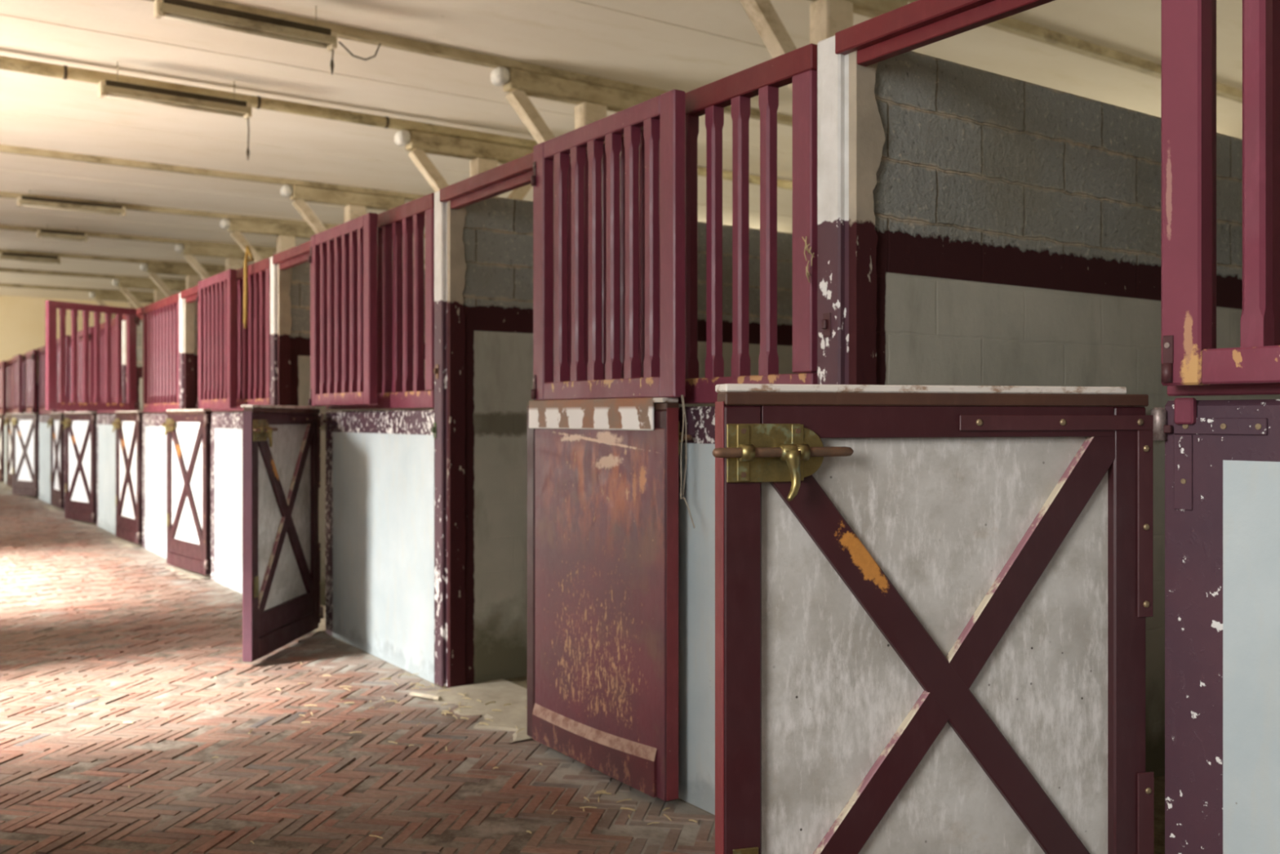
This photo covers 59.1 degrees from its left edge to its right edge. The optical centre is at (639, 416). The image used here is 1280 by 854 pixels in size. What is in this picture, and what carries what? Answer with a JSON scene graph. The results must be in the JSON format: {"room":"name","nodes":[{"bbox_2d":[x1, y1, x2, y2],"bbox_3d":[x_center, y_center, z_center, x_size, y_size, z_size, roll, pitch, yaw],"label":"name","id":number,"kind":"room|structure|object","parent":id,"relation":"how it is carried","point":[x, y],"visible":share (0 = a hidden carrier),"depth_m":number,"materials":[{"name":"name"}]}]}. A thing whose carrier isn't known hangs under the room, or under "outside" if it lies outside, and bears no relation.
{"room":"farm building","nodes":[
{"label":"farm building","id":0,"kind":"room"},
{"bbox_2d":[4,415,6,483],"bbox_3d":[-14.405,0.753,25.904,0.178,1.589,1.916,0,0,-35],"label":"wall","id":1,"kind":"structure","parent":0,"point":[5,416],"depth_m":26.40,"materials":[{"name":"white paint"}]},
{"bbox_2d":[0,413,5,480],"bbox_3d":[-15.419,0.717,27.076,0.147,1.588,1.218,0,0,-40],"label":"door","id":2,"kind":"structure","parent":1,"relation":"in","point":[2,415],"depth_m":26.67,"materials":[{"name":"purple wood"}]},
{"bbox_2d":[4,358,13,414],"bbox_3d":[-14.806,-0.681,26.386,0.081,1.254,3.088,0,0,-35],"label":"grille","id":3,"kind":"object","parent":1,"relation":"in","point":[9,368],"visible":0.66,"depth_m":25.73,"materials":[{"name":"red paint"}]},
{"bbox_2d":[0,360,5,413],"bbox_3d":[-14.758,-0.676,26.080,0.102,1.200,1.154,0,0,-35],"label":"door","id":4,"kind":"structure","parent":3,"relation":"attached to","point":[2,364],"depth_m":25.61,"materials":[{"name":"red paint"}]},
{"bbox_2d":[3,486,12,489],"bbox_3d":[-13.476,1.542,24.508,0.588,0.019,1.108,0,0,-35],"label":"sill","id":5,"kind":"structure","parent":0,"point":[6,487],"depth_m":24.51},
{"bbox_2d":[36,355,49,414],"bbox_3d":[-10.614,0.128,23.354,3.487,2.838,0.158,0,0,-35],"label":"wall","id":6,"kind":"structure","parent":0,"point":[37,356],"depth_m":22.35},
{"bbox_2d":[139,263,225,297],"bbox_3d":[-9.673,-2.248,24.017,1.802,1.911,0.202,0,0,-35],"label":"post","id":7,"kind":"object","parent":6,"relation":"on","point":[193,277],"visible":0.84,"depth_m":23.79,"materials":[{"name":"beige wood"}]},
{"bbox_2d":[38,414,50,503],"bbox_3d":[-10.779,0.753,20.635,0.178,1.589,1.975,0,0,-35],"label":"wall","id":8,"kind":"structure","parent":0,"point":[44,433],"depth_m":20.67,"materials":[{"name":"white paint"}]},
{"bbox_2d":[8,413,39,496],"bbox_3d":[-11.881,0.717,21.763,1.218,1.588,0.147,0,0,40],"label":"door","id":9,"kind":"structure","parent":8,"relation":"in","point":[24,426],"depth_m":21.74,"materials":[{"name":"purple wood"}]},
{"bbox_2d":[21,495,38,498],"bbox_3d":[-11.673,1.542,21.884,0.592,0.019,1.048,0,0,-35],"label":"sill","id":10,"kind":"structure","parent":8,"relation":"attached to","point":[24,496],"depth_m":21.73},
{"bbox_2d":[35,345,53,413],"bbox_3d":[-11.164,-0.681,21.091,0.081,1.254,3.088,0,0,-35],"label":"grille","id":11,"kind":"object","parent":8,"relation":"in","point":[41,352],"visible":0.45,"depth_m":21.04,"materials":[{"name":"red paint"}]},
{"bbox_2d":[26,349,37,413],"bbox_3d":[-11.741,-0.676,21.757,0.102,1.200,1.154,0,0,-35],"label":"door","id":12,"kind":"structure","parent":11,"relation":"attached to","point":[31,356],"depth_m":21.57,"materials":[{"name":"red paint"}]},
{"bbox_2d":[0,295,150,361],"bbox_3d":[-15.274,-0.928,32.102,17.552,4.950,0.238,0,0,-35],"label":"wall","id":13,"kind":"structure","parent":0,"point":[22,319],"depth_m":30.90,"materials":[{"name":"beige paint"}]},
{"bbox_2d":[63,413,115,534],"bbox_3d":[-8.014,0.753,16.615,0.178,1.589,5.069,0,0,-35],"label":"wall","id":14,"kind":"structure","parent":0,"point":[105,437],"depth_m":15.44,"materials":[{"name":"white paint"}]},
{"bbox_2d":[42,505,63,511],"bbox_3d":[-9.814,1.542,19.191,0.581,0.019,1.167,0,0,-35],"label":"sill","id":15,"kind":"structure","parent":14,"relation":"attached to","point":[53,508],"depth_m":19.02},
{"bbox_2d":[47,412,64,508],"bbox_3d":[-9.890,0.717,19.109,0.147,1.588,1.218,0,0,-36],"label":"door","id":16,"kind":"structure","parent":14,"relation":"in","point":[56,418],"depth_m":19.04,"materials":[{"name":"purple wood"}]},
{"bbox_2d":[70,335,77,411],"bbox_3d":[-9.343,-0.681,18.444,0.081,1.254,3.088,0,0,-35],"label":"grille","id":17,"kind":"object","parent":14,"relation":"in","point":[70,335],"visible":0.02,"depth_m":18.16,"materials":[{"name":"red paint"}]},
{"bbox_2d":[54,335,70,412],"bbox_3d":[-9.261,-0.676,18.090,0.102,1.200,1.154,0,0,-35],"label":"door","id":18,"kind":"structure","parent":17,"relation":"attached to","point":[68,337],"depth_m":17.63,"materials":[{"name":"red paint"}]},
{"bbox_2d":[61,411,97,523],"bbox_3d":[-8.178,0.717,16.449,1.218,1.588,0.147,0,0,44],"label":"door","id":19,"kind":"structure","parent":14,"relation":"in","point":[79,427],"depth_m":16.44,"materials":[{"name":"purple wood"}]},
{"bbox_2d":[69,520,96,525],"bbox_3d":[-8.009,1.542,16.569,0.579,0.019,1.108,0,0,-35],"label":"sill","id":20,"kind":"structure","parent":14,"relation":"attached to","point":[79,522],"depth_m":16.38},
{"bbox_2d":[100,321,105,403],"bbox_3d":[-7.380,-0.746,15.590,0.081,1.105,0.323,0,0,-35],"label":"grille","id":21,"kind":"object","parent":14,"relation":"in","point":[102,325],"depth_m":15.69,"materials":[{"name":"red paint"}]},
{"bbox_2d":[77,326,95,411],"bbox_3d":[-8.066,-0.676,16.414,0.102,1.200,1.154,0,0,-35],"label":"door","id":22,"kind":"structure","parent":21,"relation":"attached to","point":[80,334],"depth_m":16.48,"materials":[{"name":"red paint"}]},
{"bbox_2d":[97,409,115,413],"bbox_3d":[-7.231,-0.076,15.374,0.081,0.039,1.380,0,0,-35],"label":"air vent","id":23,"kind":"object","parent":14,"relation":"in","point":[98,411],"depth_m":15.46,"materials":[{"name":"red paint"}]},
{"bbox_2d":[111,317,115,403],"bbox_3d":[-6.924,-0.742,14.928,0.081,1.115,0.296,0,0,-35],"label":"grille","id":24,"kind":"object","parent":14,"relation":"in","point":[113,360],"depth_m":15.00,"materials":[{"name":"red paint"}]},
{"bbox_2d":[121,320,125,403],"bbox_3d":[-6.569,0.122,14.446,0.101,2.850,0.165,0,0,-35],"label":"wall pillar","id":25,"kind":"structure","parent":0,"point":[123,322],"depth_m":14.41,"materials":[{"name":"white paint"}]},
{"bbox_2d":[125,319,166,413],"bbox_3d":[-5.150,0.128,15.412,3.487,2.838,0.158,0,0,-35],"label":"wall","id":26,"kind":"structure","parent":0,"point":[139,328],"depth_m":14.46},
{"bbox_2d":[280,184,404,234],"bbox_3d":[-4.203,-2.248,16.066,1.802,1.911,0.202,0,0,-35],"label":"post","id":27,"kind":"object","parent":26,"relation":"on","point":[356,204],"visible":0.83,"depth_m":15.90,"materials":[{"name":"beige wood"}]},
{"bbox_2d":[179,293,184,408],"bbox_3d":[-4.748,0.122,11.799,0.101,2.850,0.165,0,0,-35],"label":"wall pillar","id":28,"kind":"structure","parent":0,"point":[181,300],"depth_m":11.76,"materials":[{"name":"white paint"}]},
{"bbox_2d":[142,412,243,593],"bbox_3d":[-4.386,0.753,11.340,0.179,1.589,5.117,0,0,-35],"label":"wall","id":29,"kind":"structure","parent":0,"point":[226,428],"depth_m":10.55,"materials":[{"name":"white paint"}]},
{"bbox_2d":[106,537,142,547],"bbox_3d":[-6.188,1.542,13.914,0.588,0.019,1.120,0,0,-35],"label":"sill","id":30,"kind":"structure","parent":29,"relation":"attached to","point":[126,543],"depth_m":13.74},
{"bbox_2d":[111,410,144,544],"bbox_3d":[-6.291,0.717,13.843,0.147,1.588,1.218,0,0,-38],"label":"door","id":31,"kind":"structure","parent":29,"relation":"in","point":[128,424],"depth_m":13.78,"materials":[{"name":"purple wood"}]},
{"bbox_2d":[122,292,179,412],"bbox_3d":[-5.701,-0.681,13.150,0.081,1.254,3.088,0,0,-35],"label":"grille","id":32,"kind":"object","parent":29,"relation":"in","point":[161,318],"visible":0.91,"depth_m":12.62,"materials":[{"name":"red paint"}]},
{"bbox_2d":[45,300,139,410],"bbox_3d":[-6.211,-0.676,12.829,0.102,1.200,1.154,0,0,27],"label":"door","id":33,"kind":"structure","parent":32,"relation":"attached to","point":[131,404],"depth_m":12.74,"materials":[{"name":"red paint"}]},
{"bbox_2d":[161,408,212,575],"bbox_3d":[-4.500,0.717,11.187,0.147,1.588,1.218,0,0,-41],"label":"door","id":34,"kind":"structure","parent":29,"relation":"in","point":[188,431],"depth_m":11.16,"materials":[{"name":"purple wood"}]},
{"bbox_2d":[164,565,210,580],"bbox_3d":[-4.370,1.542,11.272,0.587,0.019,1.108,0,0,-35],"label":"sill","id":35,"kind":"structure","parent":29,"relation":"attached to","point":[193,575],"depth_m":11.09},
{"bbox_2d":[180,257,270,411],"bbox_3d":[-3.880,-0.681,10.503,0.081,1.254,3.088,0,0,-35],"label":"grille","id":36,"kind":"object","parent":29,"relation":"in","point":[253,343],"visible":0.48,"depth_m":9.59,"materials":[{"name":"red paint"}]},
{"bbox_2d":[195,268,236,408],"bbox_3d":[-3.831,-0.676,10.197,0.102,1.200,1.154,0,0,-35],"label":"door","id":37,"kind":"structure","parent":36,"relation":"attached to","point":[216,299],"depth_m":10.09,"materials":[{"name":"red paint"}]},
{"bbox_2d":[243,245,254,328],"bbox_3d":[-3.333,-1.101,9.589,0.093,0.705,0.062,0,0,1],"label":"rope","id":38,"kind":"object","parent":36,"relation":"hanging from","point":[247,249],"visible":1,"depth_m":9.57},
{"bbox_2d":[184,297,270,412],"bbox_3d":[-3.329,0.128,12.765,3.487,2.838,0.158,0,0,-35],"label":"wall","id":39,"kind":"structure","parent":0,"point":[189,308],"depth_m":11.75,"materials":[{"name":"paint"}]},
{"bbox_2d":[270,256,277,404],"bbox_3d":[-2.927,0.122,9.152,0.101,2.850,0.165,0,0,-35],"label":"wall pillar","id":40,"kind":"structure","parent":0,"point":[273,268],"depth_m":9.11,"materials":[{"name":"white paint"}]},
{"bbox_2d":[277,262,434,604],"bbox_3d":[-1.508,0.128,10.118,3.487,2.838,0.158,0,0,-35],"label":"wall","id":41,"kind":"structure","parent":0,"point":[300,291],"depth_m":9.18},
{"bbox_2d":[490,66,655,144],"bbox_3d":[-0.601,-2.248,10.831,1.802,1.911,0.202,0,0,-35],"label":"roof support beam","id":42,"kind":"structure","parent":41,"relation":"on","point":[593,102],"depth_m":10.62,"materials":[{"name":"beige wood"}]},
{"bbox_2d":[325,409,435,684],"bbox_3d":[-1.649,0.753,7.362,0.178,1.589,1.874,0,0,-35],"label":"wall","id":43,"kind":"structure","parent":0,"point":[380,464],"depth_m":7.16,"materials":[{"name":"white paint"}]},
{"bbox_2d":[240,404,324,662],"bbox_3d":[-2.351,0.717,7.523,0.147,1.588,1.218,0,0,4],"label":"door","id":44,"kind":"structure","parent":43,"relation":"in","point":[282,548],"depth_m":7.41,"materials":[{"name":"purple wood"}]},
{"bbox_2d":[310,604,325,632],"bbox_3d":[-2.539,1.542,8.610,0.587,0.019,1.144,0,0,-35],"label":"sill","id":45,"kind":"structure","parent":43,"relation":"attached to","point":[322,625],"depth_m":8.34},
{"bbox_2d":[323,417,337,449],"bbox_3d":[-2.188,0.117,7.969,0.021,0.230,0.249,0,0,-35],"label":"hinge plate","id":46,"kind":"object","parent":43,"relation":"attached to","point":[328,420],"visible":1,"depth_m":8.03,"materials":[{"name":"purple paint"}]},
{"bbox_2d":[272,192,434,409],"bbox_3d":[-2.061,-0.681,7.858,0.081,1.254,3.082,0,0,-35],"label":"grille","id":47,"kind":"object","parent":43,"relation":"in","point":[397,388],"visible":0.44,"depth_m":7.03,"materials":[{"name":"red paint"}]},
{"bbox_2d":[308,212,377,406],"bbox_3d":[-1.990,-0.676,7.521,0.102,1.200,1.154,0,0,-35],"label":"door","id":48,"kind":"structure","parent":47,"relation":"attached to","point":[343,260],"depth_m":7.42,"materials":[{"name":"red paint"}]},
{"bbox_2d":[434,191,447,686],"bbox_3d":[-1.109,0.122,6.510,0.101,2.850,0.165,0,0,-35],"label":"wall pillar","id":49,"kind":"structure","parent":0,"point":[440,207],"depth_m":6.47,"materials":[{"name":"white paint"}]},
{"bbox_2d":[431,422,436,438],"bbox_3d":[-1.193,0.077,6.524,0.021,0.089,0.036,0,0,-35],"label":"latch keeper","id":50,"kind":"object","parent":49,"relation":"attached to","point":[434,428],"visible":1,"depth_m":6.52,"materials":[{"name":"metal"}]},
{"bbox_2d":[433,364,438,378],"bbox_3d":[-1.177,-0.262,6.499,0.021,0.083,0.036,0,0,-35],"label":"latch keeper","id":51,"kind":"object","parent":49,"relation":"attached to","point":[435,370],"visible":1,"depth_m":6.49,"materials":[{"name":"metal"}]},
{"bbox_2d":[0,481,1164,853],"bbox_3d":[-5.989,1.661,12.779,24.157,0.248,42.126,0,0,-35],"label":"floor","id":52,"kind":"structure","parent":0,"point":[117,766],"depth_m":5.28,"materials":[{"name":"brick"}]},
{"bbox_2d":[58,662,697,843],"bbox_3d":[-1.406,1.533,5.350,2.074,0.015,3.624,0,0,-35],"label":"straw","id":53,"kind":"object","parent":52,"relation":"on","point":[447,712],"visible":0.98,"depth_m":5.73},
{"bbox_2d":[394,130,533,199],"bbox_3d":[-1.896,-0.778,12.713,1.802,4.649,0.202,0,0,-35],"label":"roof truss","id":54,"kind":"object","parent":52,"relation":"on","point":[483,156],"visible":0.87,"depth_m":12.51,"materials":[{"name":"beige wood"}]},
{"bbox_2d":[0,55,792,190],"bbox_3d":[-1.926,-3.170,12.700,16.600,0.123,0.126,0,0,-35],"label":"ceiling beam","id":55,"kind":"structure","parent":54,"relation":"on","point":[10,64],"depth_m":11.55,"materials":[{"name":"beige wood"}]},
{"bbox_2d":[425,678,532,744],"bbox_3d":[-0.719,1.542,5.966,0.585,0.019,1.150,0,0,-35],"label":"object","id":56,"kind":"structure","parent":52,"relation":"on","point":[503,691],"depth_m":6.08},
{"bbox_2d":[408,691,441,699],"bbox_3d":[-1.174,1.524,6.168,0.202,0.017,0.031,1,0,27],"label":"chip","id":57,"kind":"object","parent":56,"relation":"on","point":[412,693],"visible":1,"depth_m":6.15,"materials":[{"name":"beige wood"}]},
{"bbox_2d":[0,0,1242,303],"bbox_3d":[-3.336,-3.400,14.749,17.552,0.245,42.364,0,0,-35],"label":"ceiling","id":58,"kind":"structure","parent":0,"point":[558,34],"depth_m":11.14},
{"bbox_2d":[0,248,60,264],"bbox_3d":[-11.953,-3.158,22.110,1.064,0.248,0.131,0,0,-35],"label":"lamp","id":59,"kind":"object","parent":58,"relation":"hanging from","point":[5,255],"visible":1,"depth_m":22.06,"materials":[{"name":"metal"}]},
{"bbox_2d":[36,226,88,242],"bbox_3d":[-9.899,-3.158,19.334,0.778,0.248,0.131,0,0,-35],"label":"lamp","id":60,"kind":"object","parent":58,"relation":"hanging from","point":[44,233],"visible":1,"depth_m":19.30,"materials":[{"name":"metal"}]},
{"bbox_2d":[17,190,125,216],"bbox_3d":[-8.366,-3.158,16.633,1.433,0.248,0.131,0,0,-35],"label":"lamp","id":61,"kind":"object","parent":58,"relation":"hanging from","point":[26,201],"visible":1,"depth_m":16.58,"materials":[{"name":"metal"}]},
{"bbox_2d":[0,283,177,295],"bbox_3d":[-13.351,-3.251,29.359,16.779,0.090,0.107,0,0,-35],"label":"ceiling beam","id":62,"kind":"structure","parent":58,"relation":"attached to","point":[6,285],"depth_m":28.55,"materials":[{"name":"beige wood"}]},
{"bbox_2d":[0,267,186,283],"bbox_3d":[-11.496,-3.251,26.663,16.779,0.090,0.107,0,0,-35],"label":"ceiling beam","id":63,"kind":"structure","parent":58,"relation":"attached to","point":[2,269],"depth_m":25.76,"materials":[{"name":"beige wood"}]},
{"bbox_2d":[0,248,243,268],"bbox_3d":[-9.675,-3.251,24.016,16.779,0.090,0.107,0,0,-35],"label":"ceiling beam","id":64,"kind":"structure","parent":58,"relation":"attached to","point":[59,255],"depth_m":23.12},
{"bbox_2d":[97,61,252,160],"bbox_3d":[-4.388,-2.899,10.703,1.361,0.765,0.131,0,0,-35],"label":"lamp","id":65,"kind":"object","parent":58,"relation":"hanging from","point":[113,89],"visible":1,"depth_m":10.65,"materials":[{"name":"metal"}]},
{"bbox_2d":[0,144,425,199],"bbox_3d":[-4.205,-3.251,16.065,16.779,0.090,0.107,0,0,-35],"label":"ceiling beam","id":66,"kind":"structure","parent":58,"relation":"attached to","point":[3,148],"depth_m":14.81,"materials":[{"name":"beige wood"}]},
{"bbox_2d":[0,191,425,238],"bbox_3d":[-6.033,-3.251,18.722,16.779,0.090,0.107,0,0,-35],"label":"ceiling beam","id":67,"kind":"structure","parent":58,"relation":"attached to","point":[2,194],"depth_m":17.85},
{"bbox_2d":[0,224,425,264],"bbox_3d":[-7.854,-3.251,21.369,16.779,0.090,0.107,0,0,-35],"label":"ceiling beam","id":68,"kind":"structure","parent":58,"relation":"attached to","point":[5,227],"depth_m":20.49,"materials":[{"name":"beige wood"}]},
{"bbox_2d":[153,0,337,75],"bbox_3d":[-3.019,-3.018,8.713,1.361,0.527,0.131,0,0,-35],"label":"lamp","id":69,"kind":"object","parent":58,"relation":"hanging from","point":[184,11],"visible":1,"depth_m":8.66,"materials":[{"name":"metal"}]},
{"bbox_2d":[146,0,792,126],"bbox_3d":[-0.604,-3.251,10.829,16.779,0.090,0.107,0,0,-35],"label":"ceiling beam","id":70,"kind":"structure","parent":58,"relation":"attached to","point":[343,32],"depth_m":10.01,"materials":[{"name":"beige wood"}]},
{"bbox_2d":[338,41,381,60],"bbox_3d":[-2.324,-3.088,9.402,0.027,0.239,0.612,0,0,19],"label":"cable","id":71,"kind":"object","parent":70,"relation":"hanging from","point":[340,42],"visible":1,"depth_m":9.39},
{"bbox_2d":[677,43,817,404],"bbox_3d":[0.416,-0.676,4.258,0.081,1.248,0.808,0,0,-35],"label":"grille","id":72,"kind":"object","parent":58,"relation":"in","point":[765,81],"depth_m":4.26,"materials":[{"name":"red paint"}]},
{"bbox_2d":[530,88,685,400],"bbox_3d":[-0.169,-0.676,4.874,0.102,1.200,1.154,0,0,-35],"label":"door","id":73,"kind":"structure","parent":72,"relation":"attached to","point":[662,117],"depth_m":4.76,"materials":[{"name":"red paint"}]},
{"bbox_2d":[680,395,694,528],"bbox_3d":[0.187,0.171,4.370,0.022,0.513,0.083,0,0,-44],"label":"wire loop","id":74,"kind":"object","parent":73,"relation":"hanging from","point":[682,396],"visible":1,"depth_m":4.39,"materials":[{"name":"metal"}]},
{"bbox_2d":[801,236,814,282],"bbox_3d":[0.584,-0.548,3.925,0.026,0.162,0.043,0,0,-35],"label":"tuft","id":75,"kind":"object","parent":72,"relation":"attached to","point":[806,244],"visible":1,"depth_m":3.92,"materials":[{"name":"beige plant"}]},
{"bbox_2d":[835,0,1055,66],"bbox_3d":[0.939,-1.228,3.497,0.081,0.151,0.856,0,0,-35],"label":"beam","id":76,"kind":"structure","parent":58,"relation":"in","point":[904,29],"depth_m":3.55,"materials":[{"name":"red paint"}]},
{"bbox_2d":[907,0,1242,103],"bbox_3d":[1.265,-3.251,8.114,16.779,0.090,0.107,0,0,-35],"label":"ceiling beam","id":77,"kind":"structure","parent":58,"relation":"attached to","point":[1008,24],"depth_m":9.89,"materials":[{"name":"beige wood"}]},
{"bbox_2d":[447,196,817,687],"bbox_3d":[0.309,0.128,7.476,3.487,2.838,0.158,0,0,-35],"label":"wall","id":78,"kind":"structure","parent":0,"point":[497,237],"depth_m":6.61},
{"bbox_2d":[440,152,533,209],"bbox_3d":[-0.802,-1.228,6.028,0.081,0.151,1.080,0,0,-35],"label":"beam","id":79,"kind":"structure","parent":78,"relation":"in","point":[515,174],"depth_m":5.98,"materials":[{"name":"red paint"}]},
{"bbox_2d":[738,0,907,93],"bbox_3d":[1.267,-2.248,8.115,1.802,1.911,0.202,0,0,-35],"label":"roof support beam","id":80,"kind":"structure","parent":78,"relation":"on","point":[827,17],"depth_m":8.07,"materials":[{"name":"beige wood"}]},
{"bbox_2d":[817,35,848,384],"bbox_3d":[0.700,0.122,3.880,0.101,2.850,0.165,0,0,-35],"label":"wall pillar","id":81,"kind":"structure","parent":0,"point":[833,69],"depth_m":3.85,"materials":[{"name":"white paint"}]},
{"bbox_2d":[821,312,831,337],"bbox_3d":[0.634,-0.315,3.867,0.021,0.083,0.036,0,0,-35],"label":"latch keeper","id":82,"kind":"object","parent":81,"relation":"attached to","point":[826,321],"visible":1,"depth_m":3.86,"materials":[{"name":"paint"}]},
{"bbox_2d":[678,399,1279,853],"bbox_3d":[1.074,0.753,3.404,0.178,1.589,5.058,0,0,-35],"label":"wall","id":83,"kind":"structure","parent":0,"point":[1222,554],"depth_m":2.78,"materials":[{"name":"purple paint"}]},
{"bbox_2d":[527,397,692,801],"bbox_3d":[-0.177,0.717,4.926,0.147,1.588,1.218,0,0,-35],"label":"door","id":84,"kind":"structure","parent":83,"relation":"in","point":[602,474],"depth_m":4.78,"materials":[{"name":"red wood"}]},
{"bbox_2d":[712,383,1166,853],"bbox_3d":[0.744,0.717,2.731,1.218,1.588,0.147,0,0,-15],"label":"door","id":85,"kind":"structure","parent":83,"relation":"in","point":[933,603],"depth_m":2.73,"materials":[{"name":"red paint"}]},
{"bbox_2d":[1163,417,1267,510],"bbox_3d":[1.400,0.117,2.753,0.021,0.230,0.249,0,0,-35],"label":"hinge plate","id":86,"kind":"object","parent":83,"relation":"attached to","point":[1183,437],"visible":1,"depth_m":2.81,"materials":[{"name":"purple paint"}]},
{"bbox_2d":[1173,397,1196,424],"bbox_3d":[1.359,-0.015,2.811,0.023,0.066,0.050,0,0,-35],"label":"block","id":87,"kind":"object","parent":86,"relation":"attached to","point":[1184,408],"visible":1,"depth_m":2.80,"materials":[{"name":"red paint"}]},
{"bbox_2d":[1167,382,1279,395],"bbox_3d":[1.445,-0.066,2.762,0.081,0.027,0.273,0,0,-35],"label":"rail","id":88,"kind":"object","parent":83,"relation":"in","point":[1264,388],"depth_m":2.74,"materials":[{"name":"red paint"}]},
{"bbox_2d":[1272,0,1279,345],"bbox_3d":[1.518,-0.571,2.656,0.081,0.807,0.015,0,0,-35],"label":"bar","id":89,"kind":"object","parent":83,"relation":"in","point":[1276,3],"depth_m":2.65,"materials":[{"name":"red paint"}]},
{"bbox_2d":[848,50,1279,777],"bbox_3d":[2.119,0.128,4.846,3.487,2.838,0.158,0,0,-35],"label":"wall","id":90,"kind":"structure","parent":0,"point":[1017,227],"depth_m":4.30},
{"bbox_2d":[1212,0,1216,348],"bbox_3d":[1.435,-0.593,2.776,0.081,0.850,0.008,0,0,-35],"label":"bar","id":91,"kind":"object","parent":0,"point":[1214,2],"depth_m":2.81,"materials":[{"name":"red paint"}]},
{"bbox_2d":[1160,0,1279,386],"bbox_3d":[1.598,-0.676,2.305,0.102,1.200,1.154,0,0,-35],"label":"door","id":92,"kind":"structure","parent":91,"relation":"attached to","point":[1188,356],"depth_m":2.67,"materials":[{"name":"red paint"}]},
{"bbox_3d":[-6.962,0.128,18.078,3.451,2.838,0.139,0,0,-35],"label":"wall partition","id":93,"kind":"structure","parent":0,"visible":0},
{"bbox_2d":[219,218,328,262],"bbox_3d":[-6.031,-2.248,18.723,1.802,1.911,0.202,0,0,-35],"label":"post","id":94,"kind":"object","parent":93,"relation":"on","point":[286,234],"visible":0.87,"depth_m":18.55,"materials":[{"name":"beige wood"}]},
{"bbox_3d":[-14.246,0.128,28.666,3.451,2.838,0.139,0,0,-35],"label":"wall partition","id":95,"kind":"structure","parent":0,"visible":0},
{"bbox_2d":[88,291,154,319],"bbox_3d":[-13.349,-2.248,29.361,1.802,1.911,0.202,0,0,-35],"label":"post","id":96,"kind":"object","parent":95,"relation":"on","point":[100,296],"visible":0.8,"depth_m":29.14,"materials":[{"name":"beige wood"}]},
{"bbox_3d":[-12.584,0.753,23.257,0.178,1.589,1.916,0,0,-35],"label":"wall","id":97,"kind":"structure","parent":0,"visible":0},
{"bbox_2d":[4,413,12,486],"bbox_3d":[-13.598,0.717,24.429,0.147,1.588,1.218,0,0,-40],"label":"door","id":98,"kind":"structure","parent":97,"relation":"in","point":[9,415],"depth_m":24.68,"materials":[{"name":"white wood"}]},
{"bbox_2d":[22,353,26,413],"bbox_3d":[-12.985,-0.681,23.738,0.081,1.254,3.088,0,0,-35],"label":"grille","id":99,"kind":"object","parent":97,"relation":"in","point":[24,356],"visible":0.36,"depth_m":23.37,"materials":[{"name":"red paint"}]},
{"bbox_2d":[11,354,22,413],"bbox_3d":[-12.937,-0.676,23.433,0.102,1.200,1.154,0,0,-35],"label":"door","id":100,"kind":"structure","parent":99,"relation":"attached to","point":[16,363],"depth_m":23.20,"materials":[{"name":"red paint"}]},
{"bbox_3d":[-8.783,0.128,20.725,3.451,2.838,0.139,0,0,-35],"label":"wall partition","id":101,"kind":"structure","parent":0,"visible":0},
{"bbox_2d":[174,244,273,279],"bbox_3d":[-7.852,-2.248,21.370,1.802,1.911,0.202,0,0,-35],"label":"post","id":102,"kind":"object","parent":101,"relation":"on","point":[234,256],"visible":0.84,"depth_m":21.17,"materials":[{"name":"beige wood"}]},
{"bbox_3d":[-12.425,0.128,26.019,3.451,2.838,0.139,0,0,-35],"label":"wall partition","id":103,"kind":"structure","parent":0,"visible":0},
{"bbox_2d":[111,279,186,308],"bbox_3d":[-11.494,-2.248,26.665,1.802,1.911,0.202,0,0,-35],"label":"post","id":104,"kind":"object","parent":103,"relation":"on","point":[124,284],"visible":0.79,"depth_m":26.45,"materials":[{"name":"beige wood"}]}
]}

